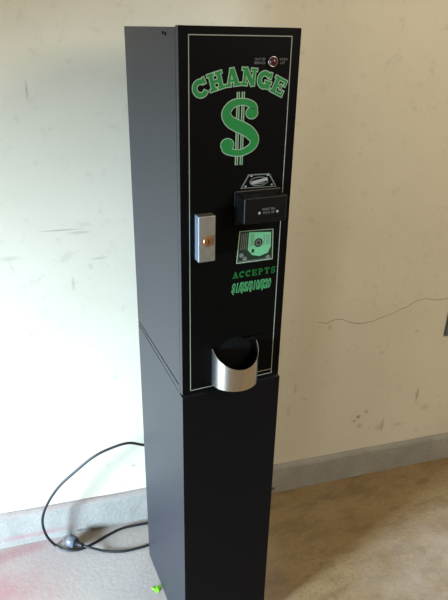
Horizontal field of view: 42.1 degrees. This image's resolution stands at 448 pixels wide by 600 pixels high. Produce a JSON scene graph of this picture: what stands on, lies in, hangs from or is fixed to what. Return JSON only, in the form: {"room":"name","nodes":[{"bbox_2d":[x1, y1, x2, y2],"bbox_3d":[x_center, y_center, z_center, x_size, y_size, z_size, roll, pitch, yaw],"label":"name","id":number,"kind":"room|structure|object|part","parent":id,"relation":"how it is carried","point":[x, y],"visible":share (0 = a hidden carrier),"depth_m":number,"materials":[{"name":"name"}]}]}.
{"room":"laundry","nodes":[
{"label":"laundry","id":0,"kind":"room"},
{"bbox_2d":[0,0,447,512],"bbox_3d":[-0.059,-0.499,1.648,6.400,2.700,0.146,-6,26,-15],"label":"wall","id":1,"kind":"structure","parent":0,"point":[363,353],"depth_m":1.73,"materials":[{"name":"beige paint"}]},
{"bbox_2d":[0,432,447,548],"bbox_3d":[-0.060,0.693,2.116,6.400,0.144,0.020,-6,26,-15],"label":"trim","id":2,"kind":"structure","parent":1,"relation":"attached to","point":[19,527],"depth_m":2.06,"materials":[{"name":"concrete"}]},
{"bbox_2d":[444,318,447,335],"bbox_3d":[0.848,0.085,2.133,0.072,0.097,0.010,-6,26,-15],"label":"wall plate","id":3,"kind":"object","parent":1,"relation":"attached to","point":[446,328],"visible":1,"depth_m":2.13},
{"bbox_2d":[0,457,447,599],"bbox_3d":[0.477,1.393,0.925,6.800,0.100,4.400,-10,27,-22],"label":"floor","id":4,"kind":"structure","parent":0,"point":[380,535],"depth_m":1.96,"materials":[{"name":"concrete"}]},
{"bbox_2d":[41,442,148,552],"bbox_3d":[-0.360,0.630,1.900,0.474,0.439,0.113,-5,26,-13],"label":"power cord","id":5,"kind":"object","parent":4,"relation":"on","point":[72,541],"visible":0.82,"depth_m":1.94,"materials":[{"name":"black rubber"}]},
{"bbox_2d":[152,585,161,592],"bbox_3d":[-0.209,0.905,1.821,0.032,0.002,0.028,-10,27,-22],"label":"scrap","id":6,"kind":"object","parent":4,"relation":"on","point":[156,588],"visible":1,"depth_m":1.82,"materials":[{"name":"green paper"}]},
{"bbox_2d":[124,25,301,599],"bbox_3d":[-0.041,0.184,1.486,0.248,1.599,0.398,-10,27,-22],"label":"machine","id":7,"kind":"object","parent":4,"relation":"on","point":[212,109],"visible":1,"depth_m":1.26,"materials":[{"name":"metal"}]},
{"bbox_3d":[-0.037,-0.123,1.150,0.036,0.094,0.022,-10,27,-22],"label":"lock plate","id":8,"kind":"part","parent":7,"relation":"part of","materials":[{"name":"metal"}]},
{"bbox_2d":[212,335,258,391],"bbox_3d":[0.033,0.142,1.293,0.110,0.110,0.052,-10,27,-22],"label":"cup","id":9,"kind":"object","parent":7,"relation":"on","point":[235,358],"depth_m":1.29,"materials":[{"name":"silver metal"}]},
{"bbox_3d":[0.023,-0.146,1.190,0.242,0.748,0.015,-10,27,-22],"label":"door","id":10,"kind":"part","parent":7,"relation":"part of","materials":[{"name":"black metal"}]},
{"bbox_2d":[236,229,272,263],"bbox_3d":[0.066,-0.113,1.217,0.087,0.072,0.001,-10,27,-22],"label":"picture","id":11,"kind":"object","parent":7,"relation":"attached to","point":[253,246],"depth_m":1.22},
{"bbox_2d":[268,56,277,66],"bbox_3d":[0.090,-0.440,1.072,0.020,0.020,0.005,-10,27,-22],"label":"lamp","id":12,"kind":"object","parent":7,"relation":"attached to","point":[272,60],"depth_m":1.07,"materials":[{"name":"red plastic"}]}
]}

